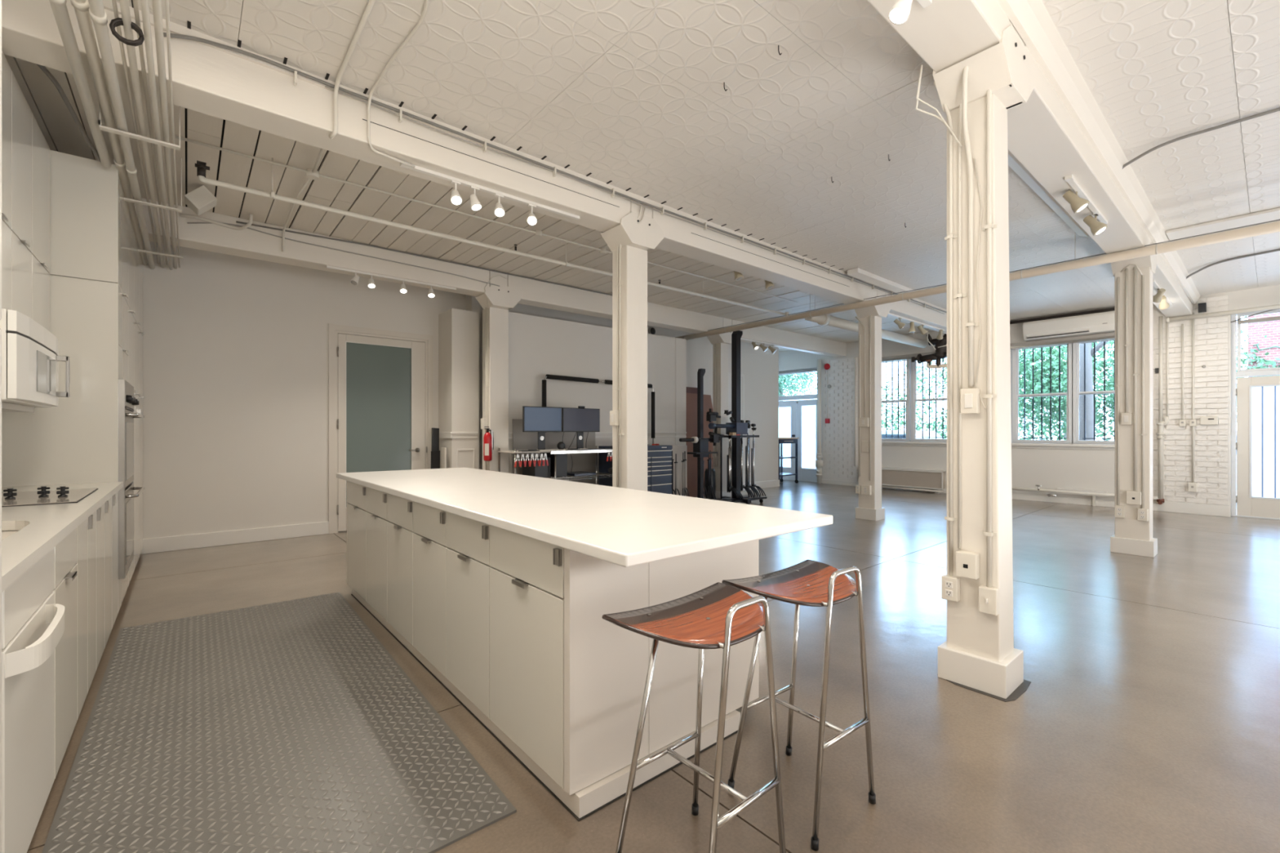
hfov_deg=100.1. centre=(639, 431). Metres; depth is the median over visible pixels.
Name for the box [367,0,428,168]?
conduit
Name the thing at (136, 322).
tall cabinet
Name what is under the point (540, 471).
case
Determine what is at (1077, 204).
track spotlight
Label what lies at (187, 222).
power cable
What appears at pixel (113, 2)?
conduit
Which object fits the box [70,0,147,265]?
conduit
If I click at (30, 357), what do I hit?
microwave
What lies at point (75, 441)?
tall cabinet
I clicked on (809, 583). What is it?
bar stool
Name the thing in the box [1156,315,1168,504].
conduit
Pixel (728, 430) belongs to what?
stand
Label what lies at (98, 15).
conduit
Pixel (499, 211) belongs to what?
track spotlight
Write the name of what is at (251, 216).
conduit
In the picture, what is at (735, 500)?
tray
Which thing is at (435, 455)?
flat panel
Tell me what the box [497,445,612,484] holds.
desk
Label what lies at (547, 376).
frame
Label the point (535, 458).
clamp
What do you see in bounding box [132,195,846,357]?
ceiling beam
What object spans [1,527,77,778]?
base cabinet
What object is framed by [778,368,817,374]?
roller blind
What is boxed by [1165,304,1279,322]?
pipe
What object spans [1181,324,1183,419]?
conduit
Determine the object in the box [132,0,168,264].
conduit
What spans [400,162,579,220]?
track rail
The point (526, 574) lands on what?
base cabinet
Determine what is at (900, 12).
track spotlight
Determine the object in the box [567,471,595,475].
tray
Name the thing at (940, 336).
track spotlight
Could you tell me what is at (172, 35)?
cable
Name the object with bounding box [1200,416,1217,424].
thermostat
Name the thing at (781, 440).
rolling cart
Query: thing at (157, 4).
conduit
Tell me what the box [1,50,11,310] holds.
upper cabinet
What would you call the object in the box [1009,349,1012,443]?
window
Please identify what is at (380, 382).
door
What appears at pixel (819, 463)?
standpipe
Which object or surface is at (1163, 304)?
track spotlight
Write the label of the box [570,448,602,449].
keyboard
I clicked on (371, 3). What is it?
conduit
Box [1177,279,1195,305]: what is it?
conduit
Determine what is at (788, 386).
tree
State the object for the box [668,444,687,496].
base cabinet
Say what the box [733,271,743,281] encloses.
track spotlight
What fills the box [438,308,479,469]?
column
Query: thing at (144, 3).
conduit
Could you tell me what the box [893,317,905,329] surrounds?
track spotlight
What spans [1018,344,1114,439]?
tree
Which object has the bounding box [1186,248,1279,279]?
cable
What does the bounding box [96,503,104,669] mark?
base cabinet
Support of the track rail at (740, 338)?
attached to the ceiling beam at (246, 242)
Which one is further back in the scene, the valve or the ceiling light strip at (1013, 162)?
the valve
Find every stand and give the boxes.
[679,368,724,498]
[708,330,751,504]
[726,431,742,499]
[728,430,742,498]
[740,419,754,497]
[745,420,760,496]
[745,422,759,497]
[751,423,765,496]
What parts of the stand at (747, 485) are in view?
lamp shade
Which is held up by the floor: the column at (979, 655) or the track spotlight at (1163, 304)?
the column at (979, 655)
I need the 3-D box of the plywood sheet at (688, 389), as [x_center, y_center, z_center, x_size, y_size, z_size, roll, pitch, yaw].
[0.879,0.205,9.997,0.750,2.060,0.025,0,0,-40]
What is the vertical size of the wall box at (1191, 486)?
0.130 m
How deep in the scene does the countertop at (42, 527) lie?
1.94 m
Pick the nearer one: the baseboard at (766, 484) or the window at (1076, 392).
the window at (1076, 392)
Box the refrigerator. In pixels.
[0,0,1,852]
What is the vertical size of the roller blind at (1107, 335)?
0.095 m
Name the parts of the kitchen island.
panel, panel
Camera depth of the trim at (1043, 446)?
9.46 m
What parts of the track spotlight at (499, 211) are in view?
stem, lamp shade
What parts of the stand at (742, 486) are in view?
leg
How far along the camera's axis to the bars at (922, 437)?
11.14 m
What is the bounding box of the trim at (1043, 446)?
[881,440,1114,449]
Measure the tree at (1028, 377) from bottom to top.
4.803 m
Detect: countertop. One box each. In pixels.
[1,481,123,592]
[336,467,832,567]
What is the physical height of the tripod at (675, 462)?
0.863 m
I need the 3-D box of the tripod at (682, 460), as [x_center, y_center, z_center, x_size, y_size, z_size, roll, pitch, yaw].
[0.712,0.778,8.483,0.168,0.879,0.116,0,0,-40]
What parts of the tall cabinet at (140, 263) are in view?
door, door, door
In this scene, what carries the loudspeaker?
attached to the ceiling
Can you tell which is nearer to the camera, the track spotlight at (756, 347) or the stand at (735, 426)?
the stand at (735, 426)
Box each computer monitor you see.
[522,405,561,450]
[561,405,599,449]
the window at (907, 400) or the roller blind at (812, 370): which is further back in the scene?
the roller blind at (812, 370)
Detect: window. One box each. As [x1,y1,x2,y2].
[881,359,910,441]
[910,359,946,441]
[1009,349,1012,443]
[1012,342,1071,444]
[1071,338,1114,444]
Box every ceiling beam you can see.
[1,0,946,333]
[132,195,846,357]
[866,0,1200,317]
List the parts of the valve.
drain leg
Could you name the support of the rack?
on the floor
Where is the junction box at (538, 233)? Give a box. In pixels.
[534,230,605,254]
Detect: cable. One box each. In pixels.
[35,63,101,162]
[163,32,946,312]
[186,222,499,286]
[235,221,612,296]
[324,85,944,314]
[1122,107,1279,168]
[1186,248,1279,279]
[1230,308,1279,322]
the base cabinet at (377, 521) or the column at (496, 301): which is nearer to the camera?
the base cabinet at (377, 521)
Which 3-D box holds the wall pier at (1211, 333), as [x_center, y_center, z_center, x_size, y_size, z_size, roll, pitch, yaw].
[8.201,-0.371,8.085,0.035,3.191,0.920,0,0,-40]
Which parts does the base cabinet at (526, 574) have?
handle, drawer, handle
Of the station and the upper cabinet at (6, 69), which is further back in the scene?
the station
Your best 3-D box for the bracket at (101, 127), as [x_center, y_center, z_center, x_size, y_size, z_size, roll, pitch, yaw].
[-2.776,-1.821,2.982,0.330,0.388,0.040,0,0,-40]
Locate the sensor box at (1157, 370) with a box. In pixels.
[1155,368,1159,373]
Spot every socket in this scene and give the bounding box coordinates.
[945,581,952,596]
[1140,511,1144,518]
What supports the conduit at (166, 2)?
attached to the bracket
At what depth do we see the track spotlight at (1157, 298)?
6.44 m
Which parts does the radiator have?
frame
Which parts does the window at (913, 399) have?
sash, sash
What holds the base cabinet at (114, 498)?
on the floor
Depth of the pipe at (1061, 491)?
9.02 m
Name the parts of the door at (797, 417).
pane, transom frame, pane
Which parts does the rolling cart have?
post, post, post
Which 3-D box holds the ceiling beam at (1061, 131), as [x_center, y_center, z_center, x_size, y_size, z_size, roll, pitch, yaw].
[3.441,-1.875,4.061,12.500,0.280,0.360,0,0,-40]
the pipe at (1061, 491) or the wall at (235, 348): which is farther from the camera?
the pipe at (1061, 491)
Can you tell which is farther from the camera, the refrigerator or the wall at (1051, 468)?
the wall at (1051, 468)
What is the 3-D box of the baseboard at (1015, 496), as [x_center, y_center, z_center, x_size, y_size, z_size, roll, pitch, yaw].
[6.402,1.155,10.210,0.040,0.160,6.530,0,0,-40]
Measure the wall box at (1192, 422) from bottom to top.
0.100 m
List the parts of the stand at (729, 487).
lamp shade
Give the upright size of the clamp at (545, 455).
0.158 m
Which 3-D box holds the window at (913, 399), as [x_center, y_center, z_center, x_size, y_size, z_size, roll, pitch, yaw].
[6.000,-0.675,10.918,0.100,1.780,0.900,0,0,-40]
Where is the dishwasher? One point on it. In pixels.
(33, 625)
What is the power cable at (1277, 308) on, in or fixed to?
attached to the wall at (1051, 468)
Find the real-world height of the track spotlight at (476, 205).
0.157 m
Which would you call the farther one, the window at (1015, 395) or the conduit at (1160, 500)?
the window at (1015, 395)
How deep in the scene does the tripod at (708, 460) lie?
8.89 m
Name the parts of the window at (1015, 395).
sash, sash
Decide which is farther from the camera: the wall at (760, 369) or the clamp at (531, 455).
the wall at (760, 369)
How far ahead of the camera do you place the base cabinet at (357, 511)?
3.84 m
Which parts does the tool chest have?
lid, drawer, drawer, handle, drawer, drawer, drawer, drawer, drawer, drawer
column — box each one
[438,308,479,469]
[475,274,520,472]
[600,203,664,491]
[706,327,733,498]
[854,296,890,520]
[915,25,1034,702]
[1110,242,1157,557]
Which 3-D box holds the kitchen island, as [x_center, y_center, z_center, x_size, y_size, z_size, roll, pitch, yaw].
[-0.853,0.799,3.207,0.973,0.872,3.161,0,0,-40]
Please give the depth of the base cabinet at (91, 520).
2.50 m
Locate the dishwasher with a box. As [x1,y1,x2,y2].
[1,546,65,852]
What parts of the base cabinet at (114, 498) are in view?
handle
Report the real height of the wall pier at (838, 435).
2.890 m
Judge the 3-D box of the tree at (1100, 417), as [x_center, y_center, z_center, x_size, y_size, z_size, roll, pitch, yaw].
[11.888,-1.142,12.729,4.871,4.978,4.360,0,0,36]
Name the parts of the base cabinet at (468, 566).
handle, drawer, handle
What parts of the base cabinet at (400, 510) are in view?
handle, drawer, handle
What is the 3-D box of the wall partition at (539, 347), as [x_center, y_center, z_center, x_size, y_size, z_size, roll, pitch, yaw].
[-0.645,-0.191,8.277,3.700,2.852,0.165,0,0,-40]
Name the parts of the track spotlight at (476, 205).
stem, lamp shade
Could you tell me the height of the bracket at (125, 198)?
0.388 m
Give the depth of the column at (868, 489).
7.48 m
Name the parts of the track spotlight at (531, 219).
stem, lamp shade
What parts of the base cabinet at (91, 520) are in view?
handle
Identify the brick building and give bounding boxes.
[1248,312,1279,377]
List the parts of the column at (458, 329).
chair rail, panel mould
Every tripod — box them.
[671,450,675,494]
[674,453,679,495]
[681,452,687,496]
[683,451,689,496]
[706,453,715,499]
[709,450,715,499]
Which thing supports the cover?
attached to the wall at (1051, 468)
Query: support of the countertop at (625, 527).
on the kitchen island
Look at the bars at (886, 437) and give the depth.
11.82 m
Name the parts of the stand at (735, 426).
arm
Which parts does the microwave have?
panel, door, handle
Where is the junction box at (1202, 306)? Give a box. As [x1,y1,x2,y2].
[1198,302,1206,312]
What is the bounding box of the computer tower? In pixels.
[540,452,567,477]
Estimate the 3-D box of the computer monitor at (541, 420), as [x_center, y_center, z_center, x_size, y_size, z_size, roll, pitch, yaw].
[-1.282,-0.033,6.930,0.560,0.565,0.200,0,0,-40]
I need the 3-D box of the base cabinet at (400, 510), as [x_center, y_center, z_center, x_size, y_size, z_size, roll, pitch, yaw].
[-1.135,0.763,3.288,0.689,0.800,0.482,0,0,-40]
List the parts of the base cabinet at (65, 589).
door, drawer, handle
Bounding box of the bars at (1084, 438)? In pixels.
[1082,341,1114,440]
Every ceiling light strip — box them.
[847,267,914,293]
[1008,150,1088,236]
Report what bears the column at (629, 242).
on the floor
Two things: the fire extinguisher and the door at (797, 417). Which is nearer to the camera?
the fire extinguisher
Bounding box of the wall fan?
[648,326,655,334]
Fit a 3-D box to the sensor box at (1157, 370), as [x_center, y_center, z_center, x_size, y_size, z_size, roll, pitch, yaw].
[8.003,-0.940,8.283,0.038,0.070,0.050,0,0,-40]
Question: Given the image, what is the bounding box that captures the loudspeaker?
[184,185,217,215]
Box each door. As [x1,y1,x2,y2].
[328,323,433,533]
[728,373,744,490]
[778,368,817,482]
[1231,308,1279,519]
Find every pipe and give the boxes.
[195,158,784,315]
[675,219,1279,340]
[946,483,1158,506]
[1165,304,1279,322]
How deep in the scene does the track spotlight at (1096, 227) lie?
4.23 m
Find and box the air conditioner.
[1022,311,1114,341]
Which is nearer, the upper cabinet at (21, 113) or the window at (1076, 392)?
the upper cabinet at (21, 113)
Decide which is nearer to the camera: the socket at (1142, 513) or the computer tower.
the socket at (1142, 513)
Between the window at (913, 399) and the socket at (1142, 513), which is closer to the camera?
the socket at (1142, 513)
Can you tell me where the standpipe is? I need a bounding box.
[815,359,822,484]
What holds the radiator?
attached to the wall at (1051, 468)
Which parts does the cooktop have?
knob, knob, knob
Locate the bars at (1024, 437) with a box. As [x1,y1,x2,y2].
[1022,346,1066,439]
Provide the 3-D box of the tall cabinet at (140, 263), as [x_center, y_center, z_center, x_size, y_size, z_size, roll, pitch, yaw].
[-5.061,-0.268,4.969,0.675,2.885,0.583,0,0,-40]
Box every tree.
[778,372,817,400]
[881,347,1066,439]
[1018,315,1279,440]
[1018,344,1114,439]
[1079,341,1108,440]
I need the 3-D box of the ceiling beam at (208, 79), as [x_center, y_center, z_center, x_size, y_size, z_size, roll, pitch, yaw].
[1.660,-1.875,6.169,12.500,0.280,0.280,0,0,-40]
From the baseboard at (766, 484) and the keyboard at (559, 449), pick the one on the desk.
the keyboard at (559, 449)
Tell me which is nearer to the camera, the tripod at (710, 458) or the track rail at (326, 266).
the track rail at (326, 266)
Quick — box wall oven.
[118,378,144,578]
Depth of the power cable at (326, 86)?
4.05 m
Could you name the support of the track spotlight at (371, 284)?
attached to the track rail at (326, 266)
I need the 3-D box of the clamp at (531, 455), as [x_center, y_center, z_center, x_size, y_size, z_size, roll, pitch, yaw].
[-1.331,0.358,6.617,0.088,0.158,0.016,0,0,-40]
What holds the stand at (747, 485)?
on the rack
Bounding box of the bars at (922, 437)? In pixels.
[920,358,946,439]
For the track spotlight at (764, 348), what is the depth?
10.32 m
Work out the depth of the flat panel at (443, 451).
6.94 m
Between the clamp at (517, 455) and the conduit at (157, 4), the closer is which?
the conduit at (157, 4)
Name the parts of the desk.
post, post, post, edge rail, post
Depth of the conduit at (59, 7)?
2.47 m
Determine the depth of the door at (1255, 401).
7.65 m
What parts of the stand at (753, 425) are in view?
lamp shade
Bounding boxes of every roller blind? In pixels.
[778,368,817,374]
[881,332,1114,361]
[1238,315,1279,324]
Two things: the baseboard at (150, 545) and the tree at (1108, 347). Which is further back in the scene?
the tree at (1108, 347)
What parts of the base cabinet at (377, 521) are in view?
handle, drawer, handle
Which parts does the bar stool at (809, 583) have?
leg, seat, leg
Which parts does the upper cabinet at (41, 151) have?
door, handle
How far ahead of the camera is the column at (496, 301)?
6.84 m
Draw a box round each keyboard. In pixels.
[537,448,565,451]
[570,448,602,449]
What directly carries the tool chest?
on the floor
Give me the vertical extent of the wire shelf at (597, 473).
0.042 m
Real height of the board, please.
1.400 m
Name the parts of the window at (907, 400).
sash, sash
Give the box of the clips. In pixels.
[293,71,925,307]
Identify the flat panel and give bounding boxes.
[431,427,439,451]
[431,450,439,468]
[440,447,446,468]
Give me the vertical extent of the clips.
0.065 m
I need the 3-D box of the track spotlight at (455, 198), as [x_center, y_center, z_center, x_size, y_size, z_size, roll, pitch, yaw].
[-1.265,-1.636,3.675,0.075,0.158,0.098,0,0,-40]
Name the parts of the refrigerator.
door, door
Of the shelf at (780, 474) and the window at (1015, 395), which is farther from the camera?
the shelf at (780, 474)
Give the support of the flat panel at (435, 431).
on the floor
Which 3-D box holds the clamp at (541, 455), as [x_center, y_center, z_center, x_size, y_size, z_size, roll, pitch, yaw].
[-1.229,0.358,6.697,0.088,0.158,0.016,0,0,-40]
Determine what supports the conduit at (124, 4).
attached to the bracket
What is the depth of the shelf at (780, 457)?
12.52 m
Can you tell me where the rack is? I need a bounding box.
[712,435,766,502]
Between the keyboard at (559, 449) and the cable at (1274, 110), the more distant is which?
the keyboard at (559, 449)
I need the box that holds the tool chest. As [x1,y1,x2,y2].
[598,444,672,494]
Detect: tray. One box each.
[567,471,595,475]
[687,451,717,454]
[712,494,766,502]
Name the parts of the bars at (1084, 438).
rail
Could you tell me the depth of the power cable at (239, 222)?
6.02 m
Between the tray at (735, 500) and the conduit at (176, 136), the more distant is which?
the tray at (735, 500)
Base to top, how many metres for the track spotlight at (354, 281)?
0.158 m
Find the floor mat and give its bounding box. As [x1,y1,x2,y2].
[41,591,516,852]
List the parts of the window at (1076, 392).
sash, sash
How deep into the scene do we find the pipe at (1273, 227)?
5.47 m
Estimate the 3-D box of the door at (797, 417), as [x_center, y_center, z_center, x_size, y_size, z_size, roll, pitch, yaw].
[3.915,-0.145,13.392,0.170,2.760,1.500,0,0,-40]
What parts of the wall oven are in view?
frame, oven door, oven door, knob, control panel, glass, glass, handle, handle, knob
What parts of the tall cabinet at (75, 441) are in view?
panel, panel, door, door, door, door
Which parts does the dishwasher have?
control panel, handle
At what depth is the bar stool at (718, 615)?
1.45 m
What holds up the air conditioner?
attached to the wall at (1051, 468)
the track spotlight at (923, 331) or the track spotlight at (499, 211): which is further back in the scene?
the track spotlight at (923, 331)
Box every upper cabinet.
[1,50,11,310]
[10,71,31,318]
[31,112,50,332]
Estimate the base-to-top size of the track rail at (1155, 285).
0.030 m
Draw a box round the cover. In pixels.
[1009,307,1114,324]
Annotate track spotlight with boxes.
[350,272,359,285]
[368,275,375,288]
[400,280,407,293]
[427,285,435,297]
[450,180,462,205]
[469,186,481,210]
[493,193,505,217]
[527,204,537,226]
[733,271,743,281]
[751,342,759,350]
[759,343,768,351]
[764,280,773,289]
[768,344,776,353]
[888,0,912,24]
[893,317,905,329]
[908,321,915,333]
[917,324,927,335]
[936,329,942,339]
[1062,190,1089,213]
[1083,213,1107,235]
[1152,288,1165,302]
[1158,295,1169,309]
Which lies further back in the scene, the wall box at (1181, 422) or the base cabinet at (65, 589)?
the wall box at (1181, 422)
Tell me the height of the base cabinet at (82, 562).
0.812 m
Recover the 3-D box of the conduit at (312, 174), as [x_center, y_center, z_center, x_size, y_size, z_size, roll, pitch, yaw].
[-2.707,-1.869,4.318,0.078,0.212,2.490,0,0,-40]
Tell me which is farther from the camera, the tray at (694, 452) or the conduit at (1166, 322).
the tray at (694, 452)
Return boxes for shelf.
[546,471,612,480]
[778,456,796,458]
[778,472,797,476]
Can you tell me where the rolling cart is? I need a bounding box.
[778,437,799,484]
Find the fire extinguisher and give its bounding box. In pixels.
[483,428,493,461]
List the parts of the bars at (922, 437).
rail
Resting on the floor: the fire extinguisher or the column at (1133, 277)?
the column at (1133, 277)
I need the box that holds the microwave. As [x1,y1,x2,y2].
[0,308,70,412]
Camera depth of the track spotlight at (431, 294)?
6.21 m
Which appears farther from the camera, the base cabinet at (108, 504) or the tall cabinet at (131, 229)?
the tall cabinet at (131, 229)
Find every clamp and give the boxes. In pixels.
[514,454,519,466]
[519,453,526,466]
[524,453,529,466]
[528,453,535,466]
[533,453,539,466]
[538,453,545,466]
[542,453,548,466]
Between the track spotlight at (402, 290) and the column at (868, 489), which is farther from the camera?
the column at (868, 489)
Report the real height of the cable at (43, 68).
0.191 m
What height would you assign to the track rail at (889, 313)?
0.030 m
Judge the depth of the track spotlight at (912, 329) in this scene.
8.35 m
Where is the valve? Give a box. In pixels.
[804,310,946,368]
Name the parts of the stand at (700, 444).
arm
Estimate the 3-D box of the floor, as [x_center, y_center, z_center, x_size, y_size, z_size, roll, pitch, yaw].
[2.859,1.295,4.905,13.300,0.120,14.200,0,0,-40]
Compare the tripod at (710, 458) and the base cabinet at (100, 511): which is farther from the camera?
the tripod at (710, 458)
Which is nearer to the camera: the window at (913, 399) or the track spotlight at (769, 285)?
the track spotlight at (769, 285)
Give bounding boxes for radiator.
[857,466,946,493]
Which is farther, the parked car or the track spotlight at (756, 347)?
the parked car
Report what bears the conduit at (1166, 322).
attached to the wall pier at (1211, 333)
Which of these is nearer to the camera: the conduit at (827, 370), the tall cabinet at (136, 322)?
the tall cabinet at (136, 322)
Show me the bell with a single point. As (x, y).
(827, 366)
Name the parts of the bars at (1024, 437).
rail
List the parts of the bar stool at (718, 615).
leg, seat, leg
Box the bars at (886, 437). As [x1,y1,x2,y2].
[881,360,906,438]
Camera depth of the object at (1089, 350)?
10.21 m
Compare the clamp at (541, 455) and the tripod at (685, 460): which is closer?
the clamp at (541, 455)
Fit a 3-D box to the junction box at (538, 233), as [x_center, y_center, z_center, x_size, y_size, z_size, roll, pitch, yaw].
[-0.697,-1.930,5.487,0.848,0.050,0.070,0,0,-40]
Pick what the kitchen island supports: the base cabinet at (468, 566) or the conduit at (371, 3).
the base cabinet at (468, 566)
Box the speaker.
[556,441,564,448]
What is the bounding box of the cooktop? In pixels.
[1,486,97,506]
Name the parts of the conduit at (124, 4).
cable coil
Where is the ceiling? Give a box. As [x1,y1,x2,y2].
[4,0,1279,351]
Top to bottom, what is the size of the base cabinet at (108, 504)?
0.812 m
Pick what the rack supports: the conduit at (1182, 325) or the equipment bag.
the equipment bag
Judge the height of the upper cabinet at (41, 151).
1.445 m
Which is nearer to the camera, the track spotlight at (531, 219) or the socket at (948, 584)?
the socket at (948, 584)
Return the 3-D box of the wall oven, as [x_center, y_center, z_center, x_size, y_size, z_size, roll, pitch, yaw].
[-3.790,0.310,3.613,0.636,1.294,0.768,0,0,-40]
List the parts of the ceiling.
tin panel, tin panel, tin panel, tin panel, tin panel, tin panel, tin panel, tin panel, tin panel, tin panel, tin panel, tin panel, tin panel, tin panel, tin panel, tin panel, tin panel, tin panel, tin panel, tin panel, tin panel, tin panel, tin panel, tin panel, tin panel, tin panel, tin panel, tin panel, tin panel, tin panel, tin panel, tin panel, tin panel, tin panel, tin panel, tin panel, tin panel, tin panel, tin panel, tin panel, tin panel, tin panel, tin panel, tin panel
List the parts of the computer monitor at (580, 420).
casing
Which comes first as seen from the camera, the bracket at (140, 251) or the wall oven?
the wall oven
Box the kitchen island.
[346,502,759,821]
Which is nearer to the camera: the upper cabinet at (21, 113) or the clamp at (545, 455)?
the upper cabinet at (21, 113)
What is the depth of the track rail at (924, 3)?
2.14 m
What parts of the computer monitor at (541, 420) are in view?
casing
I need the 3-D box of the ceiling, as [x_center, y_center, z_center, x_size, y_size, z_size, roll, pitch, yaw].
[2.859,-2.075,4.905,13.300,0.180,14.200,0,0,-40]
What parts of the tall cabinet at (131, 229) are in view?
door, door, door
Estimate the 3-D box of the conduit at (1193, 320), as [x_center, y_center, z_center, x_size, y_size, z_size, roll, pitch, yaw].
[8.248,-0.475,7.987,0.025,2.580,0.026,0,0,-40]
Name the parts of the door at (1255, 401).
transom frame, pane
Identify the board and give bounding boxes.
[512,418,595,484]
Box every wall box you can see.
[1178,419,1186,426]
[1187,482,1196,492]
[1189,419,1196,426]
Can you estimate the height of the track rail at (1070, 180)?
0.030 m
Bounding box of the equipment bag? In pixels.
[704,468,715,499]
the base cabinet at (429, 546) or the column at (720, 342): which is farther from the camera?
the column at (720, 342)
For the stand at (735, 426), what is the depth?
9.00 m
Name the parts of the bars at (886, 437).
rail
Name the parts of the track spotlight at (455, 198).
stem, lamp shade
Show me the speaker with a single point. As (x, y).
(561, 445)
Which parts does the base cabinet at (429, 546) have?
handle, drawer, handle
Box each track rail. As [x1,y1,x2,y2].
[325,265,456,290]
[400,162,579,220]
[740,337,823,353]
[887,312,944,331]
[916,0,932,8]
[1064,174,1107,223]
[1152,280,1173,305]
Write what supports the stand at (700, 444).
on the floor
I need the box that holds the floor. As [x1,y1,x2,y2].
[26,480,1279,852]
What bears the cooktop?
in the countertop at (42, 527)
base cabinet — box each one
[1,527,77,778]
[75,518,87,719]
[87,511,96,693]
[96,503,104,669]
[104,497,111,648]
[111,491,118,628]
[346,480,367,601]
[366,487,389,621]
[387,493,414,645]
[413,501,448,676]
[445,511,492,718]
[489,524,564,788]
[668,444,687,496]
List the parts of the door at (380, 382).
pane, lever handle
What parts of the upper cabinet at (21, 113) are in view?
door, handle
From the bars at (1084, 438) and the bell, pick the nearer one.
the bars at (1084, 438)
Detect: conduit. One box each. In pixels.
[48,0,111,168]
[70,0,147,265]
[88,0,155,269]
[109,0,164,268]
[111,0,159,263]
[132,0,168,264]
[140,0,172,270]
[151,0,177,269]
[164,0,180,267]
[175,135,797,302]
[179,213,253,230]
[282,148,324,251]
[328,0,375,138]
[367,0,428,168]
[826,369,827,418]
[854,356,855,466]
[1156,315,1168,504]
[1166,322,1168,416]
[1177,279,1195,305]
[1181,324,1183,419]
[1191,312,1194,483]
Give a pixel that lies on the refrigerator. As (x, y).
(0, 0)
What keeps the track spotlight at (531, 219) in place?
attached to the track rail at (424, 171)
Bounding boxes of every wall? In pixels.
[142,240,465,538]
[465,294,778,483]
[778,284,1279,506]
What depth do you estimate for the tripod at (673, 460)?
8.35 m
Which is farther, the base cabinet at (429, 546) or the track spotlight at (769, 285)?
the track spotlight at (769, 285)
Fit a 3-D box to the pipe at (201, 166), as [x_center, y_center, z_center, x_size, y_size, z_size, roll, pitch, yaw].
[-0.464,-1.868,5.847,6.761,0.294,0.083,0,0,-40]
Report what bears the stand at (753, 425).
on the rack
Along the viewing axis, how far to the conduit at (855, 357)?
12.02 m
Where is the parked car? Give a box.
[881,430,944,439]
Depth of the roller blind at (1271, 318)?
7.57 m
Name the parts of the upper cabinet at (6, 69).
handle, door, door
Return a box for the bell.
[823,363,830,369]
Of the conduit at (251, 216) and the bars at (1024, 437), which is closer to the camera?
the conduit at (251, 216)
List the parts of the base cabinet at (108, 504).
handle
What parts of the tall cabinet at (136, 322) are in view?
door, door, door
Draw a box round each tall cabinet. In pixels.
[1,150,128,611]
[128,209,135,586]
[133,231,140,570]
[138,251,144,557]
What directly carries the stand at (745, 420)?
on the rack
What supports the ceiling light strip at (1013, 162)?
attached to the ceiling
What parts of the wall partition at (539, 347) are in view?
panel mould, chair rail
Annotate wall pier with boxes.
[822,357,857,481]
[1152,295,1228,505]
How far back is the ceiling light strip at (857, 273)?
7.01 m
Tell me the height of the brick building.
7.080 m
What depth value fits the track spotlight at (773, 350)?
10.50 m
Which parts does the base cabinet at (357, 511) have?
drawer, handle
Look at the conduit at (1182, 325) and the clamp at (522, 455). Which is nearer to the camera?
the clamp at (522, 455)
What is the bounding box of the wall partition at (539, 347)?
[482,309,686,484]
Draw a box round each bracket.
[98,102,180,150]
[120,142,182,212]
[137,246,182,258]
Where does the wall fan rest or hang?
attached to the wall at (760, 369)
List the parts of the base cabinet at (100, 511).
handle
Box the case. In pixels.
[522,456,550,477]
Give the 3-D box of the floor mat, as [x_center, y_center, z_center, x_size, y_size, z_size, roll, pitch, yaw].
[-1.814,1.229,2.531,1.279,0.012,3.062,0,0,-40]
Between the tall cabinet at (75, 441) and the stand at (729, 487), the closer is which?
the tall cabinet at (75, 441)
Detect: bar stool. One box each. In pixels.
[602,582,786,852]
[721,559,875,851]
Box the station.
[825,418,829,423]
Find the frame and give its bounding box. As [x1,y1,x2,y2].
[542,374,654,444]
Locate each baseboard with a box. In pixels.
[140,521,328,554]
[730,480,779,492]
[821,479,1231,516]

